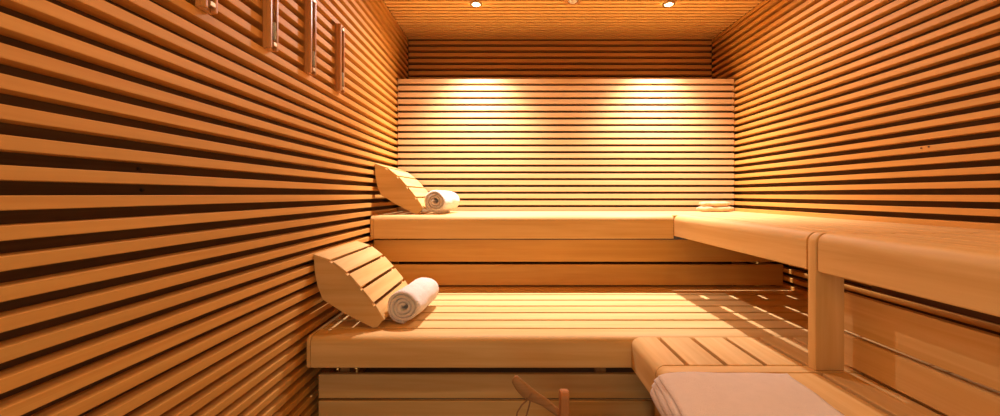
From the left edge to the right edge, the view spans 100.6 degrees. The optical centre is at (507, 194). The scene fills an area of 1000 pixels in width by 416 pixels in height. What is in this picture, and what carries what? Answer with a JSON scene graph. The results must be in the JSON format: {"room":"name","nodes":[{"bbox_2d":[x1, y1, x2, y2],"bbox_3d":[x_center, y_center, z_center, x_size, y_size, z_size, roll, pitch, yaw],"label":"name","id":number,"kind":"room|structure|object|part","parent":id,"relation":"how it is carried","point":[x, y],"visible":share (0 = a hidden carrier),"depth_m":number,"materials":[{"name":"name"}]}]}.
{"room":"sauna","nodes":[
{"label":"sauna","id":0,"kind":"room"},
{"bbox_2d":[0,0,407,415],"bbox_3d":[-0.864,-0.153,1.180,0.072,2.387,4.660,0,0,0],"label":"wall","id":1,"kind":"structure","parent":0,"point":[172,182],"depth_m":1.06,"materials":[{"name":"brown wood"}]},
{"bbox_2d":[195,0,217,14],"bbox_3d":[-0.811,-0.658,1.121,0.031,0.325,0.052,0,0,0],"label":"timer","id":2,"kind":"object","parent":1,"relation":"attached to","point":[210,7],"visible":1,"depth_m":1.12,"materials":[{"name":"brown wood"}]},
{"bbox_2d":[263,0,277,51],"bbox_3d":[-0.811,-0.658,1.423,0.031,0.325,0.052,0,0,0],"label":"timer","id":3,"kind":"object","parent":1,"relation":"attached to","point":[270,7],"visible":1,"depth_m":1.40,"materials":[{"name":"brown wood"}]},
{"bbox_2d":[305,0,315,75],"bbox_3d":[-0.811,-0.658,1.710,0.031,0.325,0.052,0,0,0],"label":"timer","id":4,"kind":"object","parent":1,"relation":"attached to","point":[310,5],"visible":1,"depth_m":1.69,"materials":[{"name":"brown wood"}]},
{"bbox_2d":[335,23,344,92],"bbox_3d":[-0.811,-0.658,2.011,0.031,0.325,0.052,0,0,0],"label":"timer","id":5,"kind":"object","parent":1,"relation":"attached to","point":[339,30],"visible":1,"depth_m":1.99,"materials":[{"name":"brown wood"}]},
{"bbox_2d":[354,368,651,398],"bbox_3d":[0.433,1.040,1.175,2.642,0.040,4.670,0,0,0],"label":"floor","id":6,"kind":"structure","parent":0,"point":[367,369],"depth_m":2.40,"materials":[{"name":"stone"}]},
{"bbox_2d":[559,389,568,415],"bbox_3d":[0.282,0.803,1.250,0.253,0.432,0.249,0,0,0],"label":"bucket","id":7,"kind":"object","parent":6,"relation":"on","point":[563,393],"visible":1,"depth_m":1.23,"materials":[{"name":"brown wood"}]},
{"bbox_2d":[512,375,558,415],"bbox_3d":[0.177,0.699,1.267,0.330,0.266,0.078,0,0,0],"label":"ladle","id":8,"kind":"object","parent":7,"relation":"in","point":[522,387],"visible":1,"depth_m":1.29,"materials":[{"name":"brown wood"}]},
{"bbox_2d":[398,79,733,285],"bbox_3d":[0.433,0.079,3.131,2.514,1.883,0.062,0,0,0],"label":"panel","id":9,"kind":"object","parent":6,"relation":"on","point":[495,144],"visible":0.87,"depth_m":3.10,"materials":[{"name":"brown wood"}]},
{"bbox_3d":[0.433,-0.367,3.117,2.514,0.992,0.034,0,0,0],"label":"slat panel","id":10,"kind":"part","parent":9,"relation":"part of","materials":[{"name":"brown wood"}]},
{"bbox_2d":[307,286,861,415],"bbox_3d":[0.443,0.795,2.130,2.496,0.450,0.940,0,0,0],"label":"bench","id":11,"kind":"object","parent":6,"relation":"on","point":[596,327],"visible":0.53,"depth_m":1.74,"materials":[{"name":"brown wood"}]},
{"bbox_3d":[-0.700,0.840,1.810,0.040,0.360,0.060,0,0,0],"label":"leg","id":12,"kind":"part","parent":11,"relation":"part of","materials":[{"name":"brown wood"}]},
{"bbox_2d":[313,241,407,327],"bbox_3d":[-0.676,0.411,2.015,0.303,0.316,0.508,0,0,0],"label":"headrest cover","id":13,"kind":"object","parent":11,"relation":"on","point":[340,282],"visible":0.92,"depth_m":1.78,"materials":[{"name":"brown wood"}]},
{"bbox_3d":[-0.680,0.416,1.779,0.293,0.305,0.028,0,0,0],"label":"panel","id":14,"kind":"part","parent":13,"relation":"part of","materials":[{"name":"brown wood"}]},
{"bbox_3d":[-0.759,0.369,2.015,0.040,0.024,0.442,0,0,0],"label":"cross rail","id":15,"kind":"part","parent":13,"relation":"part of","materials":[{"name":"brown wood"}]},
{"bbox_3d":[-0.680,0.416,2.251,0.293,0.305,0.028,0,0,0],"label":"panel","id":16,"kind":"part","parent":13,"relation":"part of","materials":[{"name":"brown wood"}]},
{"bbox_3d":[-0.619,0.509,2.015,0.040,0.024,0.442,0,0,0],"label":"cross rail","id":17,"kind":"part","parent":13,"relation":"part of","materials":[{"name":"brown wood"}]},
{"bbox_2d":[387,277,438,323],"bbox_3d":[-0.443,0.494,1.967,0.157,0.150,0.349,0,0,6],"label":"rolled towel","id":18,"kind":"object","parent":11,"relation":"on","point":[403,305],"visible":1,"depth_m":1.82,"materials":[{"name":"white fabric"}]},
{"bbox_3d":[0.451,0.584,2.183,2.480,0.028,0.815,0,0,0],"label":"slat seat","id":19,"kind":"part","parent":11,"relation":"part of","materials":[{"name":"brown wood"}]},
{"bbox_2d":[370,211,782,284],"bbox_3d":[0.433,0.341,2.788,2.516,0.434,0.595,0,0,0],"label":"bench","id":20,"kind":"object","parent":11,"relation":"on","point":[400,236],"visible":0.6,"depth_m":2.55,"materials":[{"name":"brown wood"}]},
{"bbox_2d":[375,163,427,213],"bbox_3d":[-0.674,-0.035,2.815,0.303,0.316,0.508,0,0,0],"label":"headrest cover","id":21,"kind":"object","parent":20,"relation":"on","point":[398,186],"visible":0.87,"depth_m":2.56,"materials":[{"name":"brown wood"}]},
{"bbox_2d":[424,190,459,212],"bbox_3d":[-0.431,0.047,2.729,0.150,0.152,0.346,0,0,9],"label":"rolled towel","id":22,"kind":"object","parent":20,"relation":"on","point":[435,201],"visible":1,"depth_m":2.58,"materials":[{"name":"white fabric"}]},
{"bbox_3d":[0.443,0.138,2.782,2.497,0.028,0.584,0,0,0],"label":"slat seat","id":23,"kind":"part","parent":20,"relation":"part of","materials":[{"name":"brown wood"}]},
{"bbox_2d":[696,201,733,211],"bbox_3d":[1.490,0.085,2.972,0.260,0.075,0.121,0,0,0],"label":"cloth","id":24,"kind":"object","parent":20,"relation":"on","point":[712,206],"visible":1,"depth_m":2.93,"materials":[{"name":"beige fabric"}]},
{"bbox_3d":[0.400,0.840,1.810,0.040,0.360,0.060,0,0,0],"label":"leg","id":25,"kind":"part","parent":11,"relation":"part of","materials":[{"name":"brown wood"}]},
{"bbox_2d":[631,337,999,415],"bbox_3d":[1.091,0.795,0.529,1.198,0.450,2.258,0,0,0],"label":"bench","id":26,"kind":"object","parent":6,"relation":"on","point":[850,391],"visible":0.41,"depth_m":1.40,"materials":[{"name":"brown wood"}]},
{"bbox_2d":[650,372,844,415],"bbox_3d":[0.604,0.571,0.906,0.417,0.078,0.756,0,0,6],"label":"folded towel","id":27,"kind":"object","parent":26,"relation":"on","point":[675,393],"visible":1,"depth_m":1.11,"materials":[{"name":"white fabric"}]},
{"bbox_2d":[808,232,999,415],"bbox_3d":[1.342,0.346,0.395,0.698,0.446,1.990,0,0,0],"label":"bench","id":28,"kind":"object","parent":26,"relation":"on","point":[957,272],"visible":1,"depth_m":1.12,"materials":[{"name":"brown wood"}]},
{"bbox_3d":[1.403,0.138,0.366,0.577,0.028,1.932,0,0,0],"label":"slat seat","id":29,"kind":"part","parent":28,"relation":"part of","materials":[{"name":"brown wood"}]},
{"bbox_3d":[1.195,0.290,0.370,0.040,0.040,1.940,0,0,0],"label":"bench rail","id":30,"kind":"part","parent":28,"relation":"part of","materials":[{"name":"brown wood"}]},
{"bbox_2d":[406,38,713,78],"bbox_3d":[0.433,-0.153,3.486,2.642,2.387,0.072,0,0,0],"label":"wall","id":31,"kind":"structure","parent":0,"point":[427,59],"depth_m":3.45,"materials":[{"name":"brown wood"}]},
{"bbox_2d":[383,0,763,39],"bbox_3d":[0.433,-1.317,1.175,2.642,0.060,4.670,0,0,0],"label":"ceiling","id":32,"kind":"structure","parent":0,"point":[418,19],"depth_m":3.04,"materials":[{"name":"brown wood"}]},
{"bbox_2d":[470,1,481,6],"bbox_3d":[-0.216,-1.282,2.800,0.086,0.011,0.086,0,0,0],"label":"recessed light","id":33,"kind":"object","parent":32,"relation":"in","point":[472,3],"visible":1,"depth_m":2.79,"materials":[{"name":"glass"}]},
{"bbox_2d":[564,0,581,4],"bbox_3d":[0.430,-1.276,2.745,0.120,0.022,0.120,0,0,0],"label":"ceiling sensor","id":34,"kind":"object","parent":32,"relation":"attached to","point":[568,2],"visible":1,"depth_m":2.74,"materials":[{"name":"plastic"}]},
{"bbox_2d":[662,1,675,6],"bbox_3d":[1.085,-1.282,2.800,0.086,0.011,0.086,0,0,0],"label":"recessed light","id":35,"kind":"object","parent":32,"relation":"in","point":[668,3],"visible":1,"depth_m":2.79,"materials":[{"name":"white glass"}]},
{"bbox_2d":[712,0,999,334],"bbox_3d":[1.729,-0.153,1.180,0.074,2.387,4.660,0,0,0],"label":"wall","id":36,"kind":"structure","parent":0,"point":[864,110],"depth_m":1.97,"materials":[{"name":"brown wood"}]},
{"bbox_2d":[674,215,999,268],"bbox_3d":[1.343,0.186,1.937,0.696,0.125,1.102,0,0,0],"label":"bench","id":37,"kind":"object","parent":36,"relation":"attached to","point":[779,238],"visible":0.7,"depth_m":1.69,"materials":[{"name":"brown wood"}]},
{"bbox_3d":[1.395,0.138,1.937,0.593,0.028,1.102,0,0,0],"label":"slat seat","id":38,"kind":"part","parent":37,"relation":"part of","materials":[{"name":"brown wood"}]}
]}

